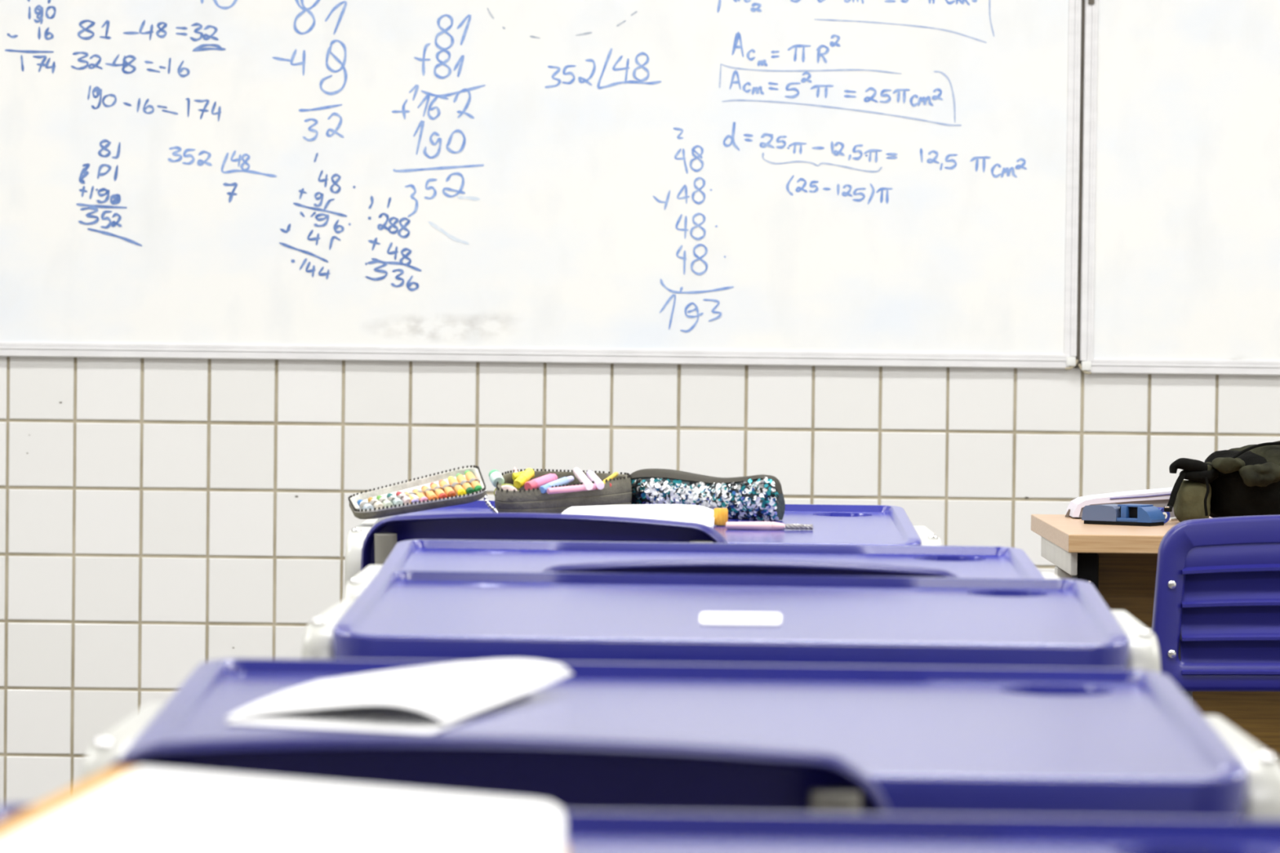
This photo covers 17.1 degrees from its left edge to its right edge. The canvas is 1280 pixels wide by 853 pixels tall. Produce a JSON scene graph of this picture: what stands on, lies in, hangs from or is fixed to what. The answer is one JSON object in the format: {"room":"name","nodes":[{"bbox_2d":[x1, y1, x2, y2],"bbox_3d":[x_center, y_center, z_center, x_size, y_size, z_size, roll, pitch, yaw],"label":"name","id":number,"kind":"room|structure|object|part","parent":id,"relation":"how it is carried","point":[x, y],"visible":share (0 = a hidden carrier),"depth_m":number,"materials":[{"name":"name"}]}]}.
{"room":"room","nodes":[
{"label":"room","id":0,"kind":"room"},
{"bbox_2d":[0,355,1279,804],"bbox_3d":[0.074,-0.669,8.745,7.000,3.000,0.101,1,1,0],"label":"wall","id":1,"kind":"structure","parent":0,"point":[161,519],"depth_m":8.72,"materials":[{"name":"tile"}]},
{"bbox_2d":[0,0,1081,369],"bbox_3d":[-0.478,-0.732,8.684,2.754,1.202,0.025,1,1,0],"label":"whiteboard","id":2,"kind":"object","parent":1,"relation":"attached to","point":[828,183],"visible":1,"depth_m":8.68,"materials":[{"name":"plastic"}]},
{"bbox_3d":[-0.487,-0.148,8.700,2.722,0.030,0.022,1,1,0],"label":"rail","id":3,"kind":"part","parent":2,"relation":"part of","materials":[{"name":"metal"}]},
{"bbox_3d":[0.881,-0.717,8.675,0.027,1.148,0.023,1,1,0],"label":"rail","id":4,"kind":"part","parent":2,"relation":"part of","materials":[{"name":"metal"}]},
{"bbox_2d":[1075,0,1084,367],"bbox_3d":[0.899,-0.714,8.682,0.007,1.186,0.011,1,1,0],"label":"trim","id":5,"kind":"structure","parent":1,"relation":"attached to","point":[1077,357],"depth_m":8.68,"materials":[{"name":"metal"}]},
{"bbox_2d":[1078,0,1279,375],"bbox_3d":[1.650,-0.699,8.667,1.504,1.202,0.028,1,1,0],"label":"whiteboard","id":6,"kind":"object","parent":1,"relation":"attached to","point":[1180,251],"visible":1,"depth_m":8.67,"materials":[{"name":"plastic"}]},
{"bbox_3d":[0.916,-0.708,8.675,0.027,1.148,0.023,1,1,0],"label":"rail","id":7,"kind":"part","parent":6,"relation":"part of","materials":[{"name":"metal"}]},
{"bbox_3d":[1.646,-0.115,8.684,1.472,0.030,0.022,1,1,0],"label":"rail","id":8,"kind":"part","parent":6,"relation":"part of","materials":[{"name":"metal"}]},
{"bbox_3d":[0.015,1.009,3.581,7.200,0.100,10.510,1,1,0],"label":"floor","id":9,"kind":"structure","parent":0,"visible":0},
{"bbox_2d":[103,733,890,814],"bbox_3d":[-0.085,0.571,2.616,0.488,0.803,0.484,1,1,2],"label":"chair","id":10,"kind":"object","parent":9,"relation":"on","point":[570,772],"visible":0.52,"depth_m":2.42,"materials":[{"name":"blue plastic"}]},
{"bbox_2d":[360,512,728,571],"bbox_3d":[-0.079,0.502,5.371,0.488,0.803,0.484,1,1,13],"label":"chair","id":11,"kind":"object","parent":9,"relation":"on","point":[383,537],"visible":0.09,"depth_m":5.18,"materials":[{"name":"blue plastic"}]},
{"bbox_2d":[0,804,1279,852],"bbox_3d":[0.002,0.597,1.925,0.755,0.794,0.492,1,1,0],"label":"school desk","id":12,"kind":"object","parent":9,"relation":"on","point":[585,831],"visible":0.51,"depth_m":2.15,"materials":[{"name":"blue plastic"}]},
{"bbox_2d":[0,766,568,852],"bbox_3d":[-0.187,0.201,1.903,0.307,0.052,0.482,1,1,0],"label":"notebook","id":13,"kind":"object","parent":12,"relation":"on","point":[117,809],"visible":1,"depth_m":2.01,"materials":[{"name":"white paper"}]},
{"bbox_2d":[344,500,942,589],"bbox_3d":[0.003,0.506,5.588,0.755,0.794,0.492,1,1,0],"label":"school desk","id":14,"kind":"object","parent":9,"relation":"on","point":[833,524],"visible":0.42,"depth_m":5.53,"materials":[{"name":"blue plastic"}]},
{"bbox_3d":[-0.359,0.501,5.575,0.031,0.748,0.388,1,1,0],"label":"frame","id":15,"kind":"part","parent":14,"relation":"part of","materials":[{"name":"white metal"}]},
{"bbox_2d":[348,465,486,519],"bbox_3d":[-0.289,0.085,5.538,0.174,0.068,0.088,0,1,-10],"label":"pencil case","id":16,"kind":"object","parent":14,"relation":"on","point":[393,510],"visible":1,"depth_m":5.52,"materials":[{"name":"grey fabric"}]},
{"bbox_2d":[356,499,373,510],"bbox_3d":[-0.356,0.103,5.517,0.012,0.017,0.044,0,2,-22],"label":"pen","id":17,"kind":"object","parent":16,"relation":"in","point":[366,505],"visible":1,"depth_m":5.50,"materials":[{"name":"white plastic"}]},
{"bbox_2d":[367,497,383,509],"bbox_3d":[-0.342,0.101,5.519,0.012,0.017,0.044,0,2,-22],"label":"pen","id":18,"kind":"object","parent":16,"relation":"in","point":[376,504],"visible":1,"depth_m":5.50,"materials":[{"name":"white plastic"}]},
{"bbox_2d":[376,495,392,507],"bbox_3d":[-0.331,0.099,5.520,0.012,0.018,0.043,0,2,-22],"label":"pen","id":19,"kind":"object","parent":16,"relation":"in","point":[385,502],"visible":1,"depth_m":5.51,"materials":[{"name":"white plastic"}]},
{"bbox_2d":[386,493,403,506],"bbox_3d":[-0.318,0.096,5.522,0.012,0.018,0.043,0,2,-22],"label":"pen","id":20,"kind":"object","parent":16,"relation":"in","point":[397,501],"visible":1,"depth_m":5.51,"materials":[{"name":"white plastic"}]},
{"bbox_2d":[395,491,410,504],"bbox_3d":[-0.306,0.094,5.524,0.012,0.019,0.043,0,2,-22],"label":"pen","id":21,"kind":"object","parent":16,"relation":"in","point":[405,500],"visible":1,"depth_m":5.51,"materials":[{"name":"white plastic"}]},
{"bbox_2d":[403,491,418,503],"bbox_3d":[-0.297,0.094,5.519,0.011,0.019,0.044,0,2,-22],"label":"pencil","id":22,"kind":"object","parent":16,"relation":"in","point":[413,500],"visible":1,"depth_m":5.50,"materials":[{"name":"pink wood"}]},
{"bbox_2d":[404,489,419,501],"bbox_3d":[-0.296,0.092,5.525,0.012,0.019,0.043,0,2,-23],"label":"pen","id":23,"kind":"object","parent":16,"relation":"in","point":[413,495],"visible":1,"depth_m":5.51,"materials":[{"name":"white plastic"}]},
{"bbox_2d":[411,488,427,502],"bbox_3d":[-0.285,0.091,5.523,0.011,0.020,0.046,0,2,-22],"label":"pencil","id":24,"kind":"object","parent":16,"relation":"in","point":[422,497],"visible":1,"depth_m":5.51,"materials":[{"name":"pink wood"}]},
{"bbox_2d":[421,485,438,500],"bbox_3d":[-0.273,0.088,5.527,0.011,0.022,0.049,0,2,-21],"label":"pencil","id":25,"kind":"object","parent":16,"relation":"in","point":[429,495],"visible":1,"depth_m":5.52,"materials":[{"name":"brown wood"}]},
{"bbox_2d":[429,482,447,498],"bbox_3d":[-0.262,0.085,5.531,0.011,0.023,0.051,0,2,-21],"label":"pencil","id":26,"kind":"object","parent":16,"relation":"in","point":[438,492],"visible":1,"depth_m":5.52,"materials":[{"name":"brown wood"}]},
{"bbox_2d":[438,479,456,497],"bbox_3d":[-0.250,0.082,5.535,0.011,0.024,0.053,0,2,-21],"label":"pencil","id":27,"kind":"object","parent":16,"relation":"in","point":[448,491],"visible":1,"depth_m":5.52,"materials":[{"name":"brown wood"}]},
{"bbox_2d":[448,475,466,495],"bbox_3d":[-0.238,0.079,5.539,0.011,0.026,0.055,0,2,-20],"label":"pencil","id":28,"kind":"object","parent":16,"relation":"in","point":[459,490],"visible":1,"depth_m":5.53,"materials":[{"name":"brown wood"}]},
{"bbox_2d":[455,473,474,494],"bbox_3d":[-0.228,0.075,5.542,0.011,0.028,0.057,0,2,-20],"label":"pencil","id":29,"kind":"object","parent":16,"relation":"in","point":[467,486],"visible":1,"depth_m":5.53,"materials":[{"name":"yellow wood"}]},
{"bbox_2d":[464,470,482,492],"bbox_3d":[-0.217,0.072,5.545,0.011,0.029,0.059,0,2,-19],"label":"pencil","id":30,"kind":"object","parent":16,"relation":"in","point":[475,484],"visible":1,"depth_m":5.54,"materials":[{"name":"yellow wood"}]},
{"bbox_2d":[483,489,497,512],"bbox_3d":[-0.197,0.102,5.602,0.010,0.038,0.037,0,2,-38],"label":"pull chain","id":31,"kind":"object","parent":14,"relation":"on","point":[491,507],"visible":0.62,"depth_m":5.60,"materials":[{"name":"silver metal"}]},
{"bbox_2d":[494,468,631,513],"bbox_3d":[-0.104,0.089,5.713,0.210,0.061,0.093,0,2,-23],"label":"pouch","id":32,"kind":"object","parent":14,"relation":"on","point":[533,500],"visible":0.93,"depth_m":5.67,"materials":[{"name":"grey fabric"}]},
{"bbox_2d":[488,469,504,487],"bbox_3d":[-0.191,0.069,5.683,0.017,0.024,0.031,0,1,-16],"label":"glue stick","id":33,"kind":"object","parent":32,"relation":"in","point":[495,476],"visible":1,"depth_m":5.67,"materials":[{"name":"white plastic"}]},
{"bbox_2d":[493,484,519,496],"bbox_3d":[-0.177,0.088,5.668,0.034,0.025,0.010,1,1,0],"label":"eraser","id":34,"kind":"object","parent":32,"relation":"in","point":[511,487],"visible":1,"depth_m":5.66,"materials":[{"name":"white rubber"}]},
{"bbox_2d":[511,471,534,480],"bbox_3d":[-0.156,0.066,5.710,0.030,0.015,0.011,0,2,-20],"label":"highlighter","id":35,"kind":"object","parent":32,"relation":"in","point":[514,475],"visible":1,"depth_m":5.70,"materials":[{"name":"yellow plastic"}]},
{"bbox_2d":[513,467,534,488],"bbox_3d":[-0.154,0.069,5.680,0.014,0.026,0.039,1,2,30],"label":"highlighter","id":36,"kind":"object","parent":32,"relation":"in","point":[528,473],"visible":1,"depth_m":5.67,"materials":[{"name":"yellow plastic"}]},
{"bbox_2d":[524,473,557,490],"bbox_3d":[-0.131,0.075,5.682,0.016,0.024,0.059,2,2,37],"label":"highlighter","id":37,"kind":"object","parent":32,"relation":"in","point":[535,483],"visible":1,"depth_m":5.67,"materials":[{"name":"pink plastic"}]},
{"bbox_2d":[539,475,573,493],"bbox_3d":[-0.110,0.077,5.677,0.011,0.022,0.069,2,2,35],"label":"marker","id":38,"kind":"object","parent":32,"relation":"in","point":[563,481],"visible":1,"depth_m":5.67,"materials":[{"name":"blue plastic"}]},
{"bbox_2d":[546,483,597,493],"bbox_3d":[-0.085,0.083,5.665,0.083,0.014,0.008,0,2,-28],"label":"pen","id":39,"kind":"object","parent":32,"relation":"in","point":[578,487],"visible":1,"depth_m":5.66,"materials":[{"name":"pink plastic"}]},
{"bbox_2d":[573,467,593,490],"bbox_3d":[-0.077,0.070,5.709,0.012,0.028,0.094,0,1,-12],"label":"marker","id":40,"kind":"object","parent":32,"relation":"in","point":[580,475],"visible":1,"depth_m":5.69,"materials":[{"name":"white plastic"}]},
{"bbox_2d":[586,470,604,489],"bbox_3d":[-0.060,0.071,5.707,0.011,0.023,0.078,0,1,-12],"label":"marker","id":41,"kind":"object","parent":32,"relation":"in","point":[591,475],"visible":1,"depth_m":5.69,"materials":[{"name":"white plastic"}]},
{"bbox_2d":[602,471,618,484],"bbox_3d":[-0.041,0.070,5.724,0.007,0.016,0.083,1,1,14],"label":"pencil","id":42,"kind":"object","parent":32,"relation":"in","point":[615,474],"visible":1,"depth_m":5.73,"materials":[{"name":"yellow wood"}]},
{"bbox_2d":[561,504,714,528],"bbox_3d":[-0.005,0.119,5.573,0.210,0.026,0.215,1,1,0],"label":"notepad","id":43,"kind":"object","parent":14,"relation":"on","point":[681,513],"visible":0.49,"depth_m":5.58,"materials":[{"name":"white paper"}]},
{"bbox_2d":[630,468,785,520],"bbox_3d":[0.087,0.091,5.712,0.232,0.065,0.056,1,2,30],"label":"pencil case","id":44,"kind":"object","parent":14,"relation":"on","point":[760,497],"visible":0.87,"depth_m":5.68,"materials":[{"name":"multicoloured fabric"}]},
{"bbox_2d":[713,507,728,525],"bbox_3d":[0.105,0.118,5.573,0.019,0.022,0.019,1,1,0],"label":"pencil sharpener","id":45,"kind":"object","parent":14,"relation":"on","point":[720,515],"visible":0.91,"depth_m":5.57,"materials":[{"name":"orange plastic"}]},
{"bbox_2d":[725,521,813,530],"bbox_3d":[0.168,0.129,5.520,0.114,0.012,0.012,1,1,-3],"label":"pen","id":46,"kind":"object","parent":14,"relation":"on","point":[763,526],"visible":1,"depth_m":5.52,"materials":[{"name":"plastic"}]},
{"bbox_3d":[0.364,0.510,5.570,0.031,0.748,0.388,1,1,0],"label":"frame","id":47,"kind":"part","parent":14,"relation":"part of","materials":[{"name":"white metal"}]},
{"bbox_2d":[80,657,1279,819],"bbox_3d":[0.025,0.574,2.859,0.755,0.794,0.492,1,1,0],"label":"school desk","id":48,"kind":"object","parent":9,"relation":"on","point":[1129,743],"visible":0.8,"depth_m":2.83,"materials":[{"name":"blue plastic"}]},
{"bbox_3d":[-0.337,0.569,2.846,0.031,0.748,0.388,1,1,0],"label":"frame","id":49,"kind":"part","parent":48,"relation":"part of","materials":[{"name":"white metal"}]},
{"bbox_2d":[224,658,573,733],"bbox_3d":[-0.167,0.180,2.902,0.178,0.032,0.246,1,1,16],"label":"folded paper","id":50,"kind":"object","parent":48,"relation":"on","point":[431,699],"visible":0.99,"depth_m":2.87,"materials":[{"name":"white paper"}]},
{"bbox_3d":[0.387,0.578,2.840,0.031,0.748,0.388,1,1,0],"label":"frame","id":51,"kind":"part","parent":48,"relation":"part of","materials":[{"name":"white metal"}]},
{"bbox_2d":[342,539,1060,599],"bbox_3d":[0.072,0.533,4.543,0.755,0.794,0.492,1,1,0],"label":"school desk","id":52,"kind":"object","parent":9,"relation":"on","point":[526,556],"visible":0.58,"depth_m":4.72,"materials":[{"name":"blue plastic"}]},
{"bbox_3d":[-0.290,0.528,4.530,0.031,0.748,0.388,1,1,0],"label":"frame","id":53,"kind":"part","parent":52,"relation":"part of","materials":[{"name":"white metal"}]},
{"bbox_3d":[0.434,0.536,4.524,0.031,0.748,0.388,1,1,0],"label":"frame","id":54,"kind":"part","parent":52,"relation":"part of","materials":[{"name":"white metal"}]},
{"bbox_2d":[301,570,1160,673],"bbox_3d":[0.080,0.548,3.951,0.755,0.794,0.492,1,1,2],"label":"school desk","id":55,"kind":"object","parent":9,"relation":"on","point":[458,615],"visible":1,"depth_m":3.84,"materials":[{"name":"blue plastic"}]},
{"bbox_3d":[-0.282,0.543,3.946,0.031,0.748,0.388,1,1,2],"label":"frame","id":56,"kind":"part","parent":55,"relation":"part of","materials":[{"name":"white metal"}]},
{"bbox_2d":[699,612,782,626],"bbox_3d":[0.091,0.174,3.865,0.076,0.006,0.100,1,1,0],"label":"paper slip","id":57,"kind":"object","parent":55,"relation":"on","point":[736,619],"visible":1,"depth_m":3.86,"materials":[{"name":"white paper"}]},
{"bbox_3d":[0.442,0.551,3.925,0.031,0.748,0.388,1,1,2],"label":"frame","id":58,"kind":"part","parent":55,"relation":"part of","materials":[{"name":"white metal"}]},
{"bbox_2d":[540,559,959,577],"bbox_3d":[0.106,0.528,4.420,0.488,0.803,0.484,1,1,0],"label":"chair","id":59,"kind":"object","parent":9,"relation":"on","point":[712,566],"visible":0.09,"depth_m":4.21,"materials":[{"name":"blue plastic"}]},
{"bbox_2d":[1031,514,1279,818],"bbox_3d":[1.258,0.528,6.396,1.300,0.750,0.640,1,1,0],"label":"table","id":60,"kind":"object","parent":9,"relation":"on","point":[1120,562],"visible":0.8,"depth_m":6.20,"materials":[{"name":"brown wood"}]},
{"bbox_3d":[0.634,0.537,6.391,0.032,0.658,0.040,1,1,0],"label":"leg","id":61,"kind":"part","parent":60,"relation":"part of","materials":[{"name":"grey metal"}]},
{"bbox_2d":[1065,509,1072,517],"bbox_3d":[0.666,0.135,6.622,0.014,0.012,0.013,1,1,0],"label":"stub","id":62,"kind":"object","parent":60,"relation":"on","point":[1067,515],"visible":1,"depth_m":6.62,"materials":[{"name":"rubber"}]},
{"bbox_2d":[1065,487,1175,517],"bbox_3d":[0.753,0.118,6.617,0.174,0.044,0.124,1,1,0],"label":"book","id":63,"kind":"object","parent":60,"relation":"on","point":[1159,497],"visible":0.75,"depth_m":6.56,"materials":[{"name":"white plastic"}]},
{"bbox_2d":[1081,503,1165,526],"bbox_3d":[0.725,0.132,6.394,0.114,0.030,0.052,2,2,32],"label":"stapler","id":64,"kind":"object","parent":60,"relation":"on","point":[1127,514],"visible":1,"depth_m":6.37,"materials":[{"name":"blue plastic"}]},
{"bbox_2d":[1156,506,1169,523],"bbox_3d":[0.763,0.133,6.465,0.024,0.024,0.101,0,2,-31],"label":"marker","id":65,"kind":"object","parent":60,"relation":"on","point":[1166,514],"visible":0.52,"depth_m":6.43,"materials":[{"name":"blue plastic"}]},
{"bbox_2d":[1168,517,1177,520],"bbox_3d":[0.829,0.141,6.564,0.004,0.004,0.084,1,2,26],"label":"pen","id":66,"kind":"object","parent":60,"relation":"on","point":[1171,518],"visible":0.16,"depth_m":6.53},
{"bbox_3d":[1.257,0.486,6.214,1.200,0.604,0.020,1,1,0],"label":"panel","id":67,"kind":"part","parent":60,"relation":"part of","materials":[{"name":"brown wood"}]},
{"bbox_2d":[1164,440,1279,522],"bbox_3d":[0.955,0.084,6.505,0.336,0.125,0.254,1,1,0],"label":"backpack","id":68,"kind":"object","parent":60,"relation":"on","point":[1243,481],"visible":0.91,"depth_m":6.42,"materials":[{"name":"black fabric"}]},
{"bbox_3d":[0.835,0.066,6.428,0.075,0.037,0.036,0,1,-8],"label":"carry handle","id":69,"kind":"part","parent":68,"relation":"part of","materials":[{"name":"black fabric"}]},
{"bbox_2d":[1151,515,1279,704],"bbox_3d":[0.922,0.517,5.557,0.488,0.787,0.484,1,1,0],"label":"chair","id":70,"kind":"object","parent":9,"relation":"on","point":[1215,623],"visible":0.64,"depth_m":5.71,"materials":[{"name":"blue plastic"}]}
]}

